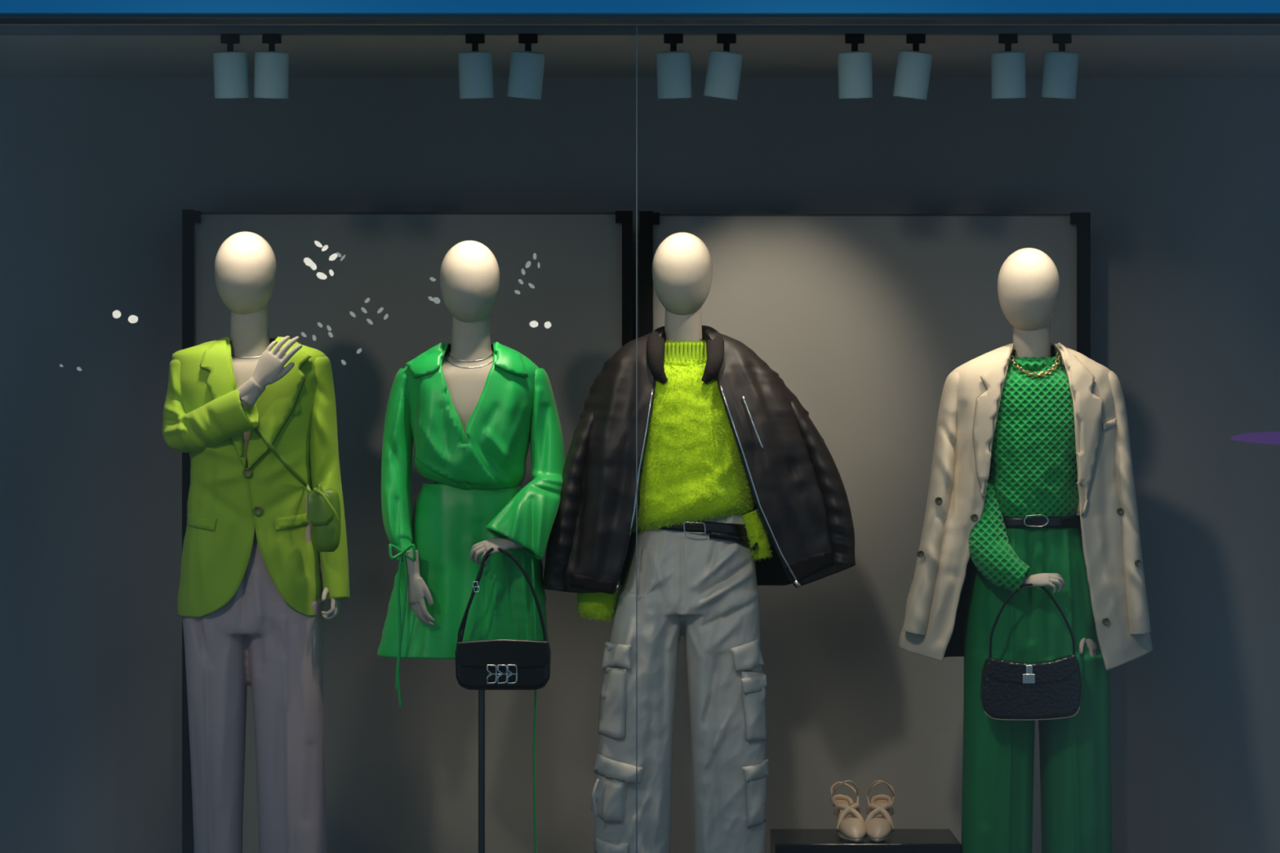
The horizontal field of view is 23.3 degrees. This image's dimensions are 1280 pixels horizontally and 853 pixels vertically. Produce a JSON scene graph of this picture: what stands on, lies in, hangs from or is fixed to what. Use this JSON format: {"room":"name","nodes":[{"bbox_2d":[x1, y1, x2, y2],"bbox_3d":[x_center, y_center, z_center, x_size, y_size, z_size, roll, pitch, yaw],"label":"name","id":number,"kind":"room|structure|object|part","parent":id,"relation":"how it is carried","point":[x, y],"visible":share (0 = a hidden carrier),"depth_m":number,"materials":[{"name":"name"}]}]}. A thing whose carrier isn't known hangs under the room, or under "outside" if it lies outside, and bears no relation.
{"room":"shop","nodes":[
{"label":"shop","id":0,"kind":"room"},
{"bbox_2d":[0,77,1279,852],"bbox_3d":[0.000,0.045,8.950,5.200,2.689,0.100,0,0,0],"label":"wall","id":1,"kind":"structure","parent":0,"point":[1178,179],"depth_m":8.90,"materials":[{"name":"grey paint"}]},
{"bbox_2d":[0,23,1279,77],"bbox_3d":[0.000,-1.049,8.320,5.200,0.100,1.360,0,0,0],"label":"ceiling","id":2,"kind":"structure","parent":0,"point":[20,55],"depth_m":8.31,"materials":[{"name":"grey paint"}]},
{"bbox_2d":[0,25,1279,35],"bbox_3d":[0.000,-0.989,7.760,4.600,0.020,0.036,0,0,0],"label":"track","id":3,"kind":"object","parent":2,"relation":"attached to","point":[4,29],"visible":1,"depth_m":7.74,"materials":[{"name":"grey metal"}]},
{"bbox_2d":[213,33,248,98],"bbox_3d":[-1.021,-0.897,7.767,0.087,0.162,0.097,0,0,0],"label":"track spotlight","id":4,"kind":"object","parent":3,"relation":"hanging from","point":[230,66],"visible":1,"depth_m":7.73,"materials":[{"name":"grey metal"}]},
{"bbox_3d":[-1.023,-0.947,7.760,0.015,0.025,0.015,0,0,30],"label":"stem","id":5,"kind":"part","parent":4,"relation":"part of","materials":[{"name":"black metal"}]},
{"bbox_2d":[253,33,288,98],"bbox_3d":[-0.920,-0.897,7.767,0.088,0.162,0.097,0,0,0],"label":"track spotlight","id":6,"kind":"object","parent":3,"relation":"hanging from","point":[271,66],"visible":1,"depth_m":7.73,"materials":[{"name":"grey metal"}]},
{"bbox_3d":[-0.919,-0.947,7.760,0.015,0.025,0.015,0,0,30],"label":"stem","id":7,"kind":"part","parent":6,"relation":"part of","materials":[{"name":"black metal"}]},
{"bbox_2d":[457,33,493,98],"bbox_3d":[-0.410,-0.897,7.767,0.088,0.162,0.097,0,0,0],"label":"track spotlight","id":8,"kind":"object","parent":3,"relation":"hanging from","point":[475,66],"visible":1,"depth_m":7.73,"materials":[{"name":"grey metal"}]},
{"bbox_3d":[-0.411,-0.947,7.760,0.015,0.025,0.015,0,0,30],"label":"stem","id":9,"kind":"part","parent":8,"relation":"part of","materials":[{"name":"black metal"}]},
{"bbox_2d":[507,33,544,99],"bbox_3d":[-0.284,-0.897,7.767,0.094,0.163,0.097,0,0,0],"label":"track spotlight","id":10,"kind":"object","parent":3,"relation":"hanging from","point":[526,66],"visible":1,"depth_m":7.73,"materials":[{"name":"grey metal"}]},
{"bbox_3d":[-0.279,-0.947,7.760,0.015,0.025,0.015,0,0,30],"label":"stem","id":11,"kind":"part","parent":10,"relation":"part of","materials":[{"name":"black metal"}]},
{"bbox_2d":[656,33,691,98],"bbox_3d":[0.085,-0.897,7.767,0.088,0.162,0.097,0,0,0],"label":"track spotlight","id":12,"kind":"object","parent":3,"relation":"hanging from","point":[673,66],"visible":1,"depth_m":7.73,"materials":[{"name":"grey metal"}]},
{"bbox_3d":[0.084,-0.947,7.760,0.015,0.025,0.015,0,0,30],"label":"stem","id":13,"kind":"part","parent":12,"relation":"part of","materials":[{"name":"black metal"}]},
{"bbox_2d":[703,33,742,99],"bbox_3d":[0.208,-0.897,7.767,0.102,0.164,0.085,0,0,44],"label":"track spotlight","id":14,"kind":"object","parent":3,"relation":"hanging from","point":[724,67],"visible":1,"depth_m":7.73,"materials":[{"name":"grey metal"}]},
{"bbox_3d":[0.216,-0.947,7.760,0.015,0.025,0.015,0,0,30],"label":"stem","id":15,"kind":"part","parent":14,"relation":"part of","materials":[{"name":"black metal"}]},
{"bbox_2d":[837,33,872,98],"bbox_3d":[0.538,-0.897,7.767,0.088,0.162,0.097,0,0,0],"label":"track spotlight","id":16,"kind":"object","parent":3,"relation":"hanging from","point":[855,66],"visible":1,"depth_m":7.73,"materials":[{"name":"grey metal"}]},
{"bbox_3d":[0.536,-0.947,7.760,0.015,0.025,0.015,0,0,30],"label":"stem","id":17,"kind":"part","parent":16,"relation":"part of","materials":[{"name":"black metal"}]},
{"bbox_2d":[893,33,932,99],"bbox_3d":[0.681,-0.897,7.767,0.085,0.164,0.102,0,0,-45],"label":"track spotlight","id":18,"kind":"object","parent":3,"relation":"hanging from","point":[912,79],"visible":1,"depth_m":7.73,"materials":[{"name":"grey metal"}]},
{"bbox_3d":[0.689,-0.947,7.760,0.015,0.025,0.015,0,0,30],"label":"stem","id":19,"kind":"part","parent":18,"relation":"part of","materials":[{"name":"black metal"}]},
{"bbox_2d":[991,33,1026,98],"bbox_3d":[0.920,-0.897,7.767,0.088,0.162,0.097,0,0,0],"label":"track spotlight","id":20,"kind":"object","parent":3,"relation":"hanging from","point":[1008,66],"visible":1,"depth_m":7.73,"materials":[{"name":"grey metal"}]},
{"bbox_3d":[0.919,-0.947,7.760,0.015,0.025,0.015,0,0,30],"label":"stem","id":21,"kind":"part","parent":20,"relation":"part of","materials":[{"name":"black metal"}]},
{"bbox_2d":[1041,33,1079,98],"bbox_3d":[1.050,-0.897,7.767,0.091,0.163,0.097,0,0,0],"label":"track spotlight","id":22,"kind":"object","parent":3,"relation":"hanging from","point":[1060,67],"visible":1,"depth_m":7.73,"materials":[{"name":"grey metal"}]},
{"bbox_3d":[1.053,-0.947,7.760,0.015,0.025,0.015,0,0,30],"label":"stem","id":23,"kind":"part","parent":22,"relation":"part of","materials":[{"name":"black metal"}]},
{"bbox_2d":[0,0,1279,14],"bbox_3d":[0.000,-1.298,7.570,6.000,0.600,0.140,0,0,0],"label":"trim","id":24,"kind":"structure","parent":0,"point":[6,6],"depth_m":7.50,"materials":[{"name":"blue metal"}]},
{"bbox_2d":[0,14,1279,23],"bbox_3d":[0.000,-0.993,7.580,6.000,0.010,0.100,0,0,0],"label":"trim","id":25,"kind":"structure","parent":24,"relation":"attached to","point":[4,19],"depth_m":7.53,"materials":[{"name":"grey"}]},
{"bbox_2d":[830,794,853,807],"bbox_3d":[0.532,0.986,8.196,0.062,0.027,0.064,0,0,0],"label":"insole","id":26,"kind":"object","parent":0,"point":[844,799],"depth_m":8.19,"materials":[{"name":"beige leather"}]},
{"bbox_2d":[870,794,892,804],"bbox_3d":[0.636,0.986,8.196,0.062,0.027,0.064,0,0,0],"label":"insole","id":27,"kind":"object","parent":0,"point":[877,799],"depth_m":8.20,"materials":[{"name":"beige leather"}]},
{"bbox_3d":[0.000,1.420,8.250,5.200,0.060,1.500,0,0,0],"label":"floor","id":28,"kind":"structure","parent":0,"visible":0},
{"bbox_2d":[162,231,350,852],"bbox_3d":[-0.985,0.443,7.952,0.479,1.888,0.338,0,0,0],"label":"mannequin","id":29,"kind":"object","parent":28,"relation":"on","point":[255,584],"visible":1,"depth_m":7.91},
{"bbox_2d":[253,426,340,551],"bbox_3d":[-0.876,0.146,7.956,0.238,0.342,0.276,0,0,0],"label":"crossbody bag","id":30,"kind":"object","parent":29,"relation":"attached to","point":[323,507],"visible":1,"depth_m":7.84,"materials":[{"name":"green leather"}]},
{"bbox_2d":[182,208,632,852],"bbox_3d":[-0.650,0.392,8.720,1.259,1.997,0.060,0,0,0],"label":"display panel","id":31,"kind":"object","parent":28,"relation":"on","point":[361,290],"visible":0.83,"depth_m":8.72,"materials":[{"name":"grey"}]},
{"bbox_3d":[-1.265,0.392,8.720,0.030,1.997,0.060,0,0,0],"label":"post","id":32,"kind":"part","parent":31,"relation":"part of","materials":[{"name":"black"}]},
{"bbox_3d":[-0.650,-0.598,8.729,1.199,0.006,0.022,0,0,0],"label":"rail","id":33,"kind":"part","parent":31,"relation":"part of","materials":[{"name":"grey metal"}]},
{"bbox_3d":[-0.035,0.394,8.720,0.030,1.993,0.060,0,0,0],"label":"post","id":34,"kind":"part","parent":31,"relation":"part of","materials":[{"name":"black"}]},
{"bbox_2d":[377,240,564,852],"bbox_3d":[-0.433,0.457,7.975,0.484,1.866,0.391,0,0,0],"label":"mannequin","id":35,"kind":"object","parent":28,"relation":"on","point":[471,407],"visible":0.97,"depth_m":7.89},
{"bbox_2d":[454,547,551,690],"bbox_3d":[-0.344,0.481,7.793,0.238,0.357,0.094,0,0,0],"label":"handbag","id":36,"kind":"object","parent":35,"relation":"hanging from","point":[496,664],"visible":1,"depth_m":7.76,"materials":[{"name":"black leather"}]},
{"bbox_2d":[543,231,855,852],"bbox_3d":[0.154,0.445,7.981,0.801,1.887,0.307,0,0,-3],"label":"mannequin","id":37,"kind":"object","parent":28,"relation":"on","point":[740,491],"visible":1,"depth_m":7.89},
{"bbox_3d":[0.398,0.398,7.850,0.020,0.021,0.010,0,0,0],"label":"zip pull","id":38,"kind":"part","parent":37,"relation":"part of","materials":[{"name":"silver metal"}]},
{"bbox_2d":[639,210,1090,852],"bbox_3d":[0.628,0.394,8.720,1.261,1.992,0.060,0,0,0],"label":"display panel","id":39,"kind":"object","parent":28,"relation":"on","point":[865,319],"visible":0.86,"depth_m":8.72,"materials":[{"name":"grey"}]},
{"bbox_3d":[0.017,0.394,8.720,0.039,1.992,0.060,0,0,0],"label":"post","id":40,"kind":"part","parent":39,"relation":"part of","materials":[{"name":"black metal"}]},
{"bbox_3d":[0.631,-0.593,8.729,1.188,0.006,0.022,0,0,0],"label":"rail","id":41,"kind":"part","parent":39,"relation":"part of","materials":[{"name":"grey metal"}]},
{"bbox_3d":[1.242,0.396,8.720,0.034,1.988,0.060,0,0,0],"label":"post","id":42,"kind":"part","parent":39,"relation":"part of","materials":[{"name":"black metal"}]},
{"bbox_2d":[769,829,961,852],"bbox_3d":[0.586,1.231,8.130,0.479,0.318,0.300,0,0,0],"label":"plinth","id":43,"kind":"object","parent":28,"relation":"on","point":[781,841],"visible":0.96,"depth_m":8.00,"materials":[{"name":"black"}]},
{"bbox_2d":[830,780,866,842],"bbox_3d":[0.545,0.997,8.112,0.090,0.149,0.231,0,0,0],"label":"sandal","id":44,"kind":"object","parent":43,"relation":"on","point":[851,825],"visible":1,"depth_m":8.08,"materials":[{"name":"beige leather"}]},
{"bbox_2d":[864,780,894,842],"bbox_3d":[0.623,0.997,8.112,0.090,0.149,0.231,0,0,0],"label":"sandal","id":45,"kind":"object","parent":43,"relation":"on","point":[879,825],"visible":1,"depth_m":8.08,"materials":[{"name":"beige leather"}]},
{"bbox_2d":[898,248,1152,852],"bbox_3d":[0.992,0.465,7.948,0.656,1.847,0.361,0,0,0],"label":"mannequin","id":46,"kind":"object","parent":28,"relation":"on","point":[1032,481],"visible":0.99,"depth_m":7.89},
{"bbox_2d":[979,582,1081,719],"bbox_3d":[0.981,0.564,7.795,0.251,0.344,0.080,0,0,0],"label":"handbag","id":47,"kind":"object","parent":46,"relation":"hanging from","point":[1049,690],"visible":1,"depth_m":7.78,"materials":[{"name":"black leather"}]},
{"bbox_3d":[0.984,0.489,7.793,0.217,0.192,0.020,0,0,0],"label":"handle","id":48,"kind":"part","parent":47,"relation":"part of","materials":[{"name":"black leather"}]},
{"label":"window","id":49,"kind":"structure","parent":28,"relation":"on","visible":0},
{"bbox_2d":[635,21,637,852],"bbox_3d":[-0.008,0.201,7.580,0.003,2.378,0.010,0,0,0],"label":"trim","id":50,"kind":"structure","parent":49,"relation":"attached to","point":[636,21],"depth_m":7.58,"materials":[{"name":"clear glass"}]}
]}

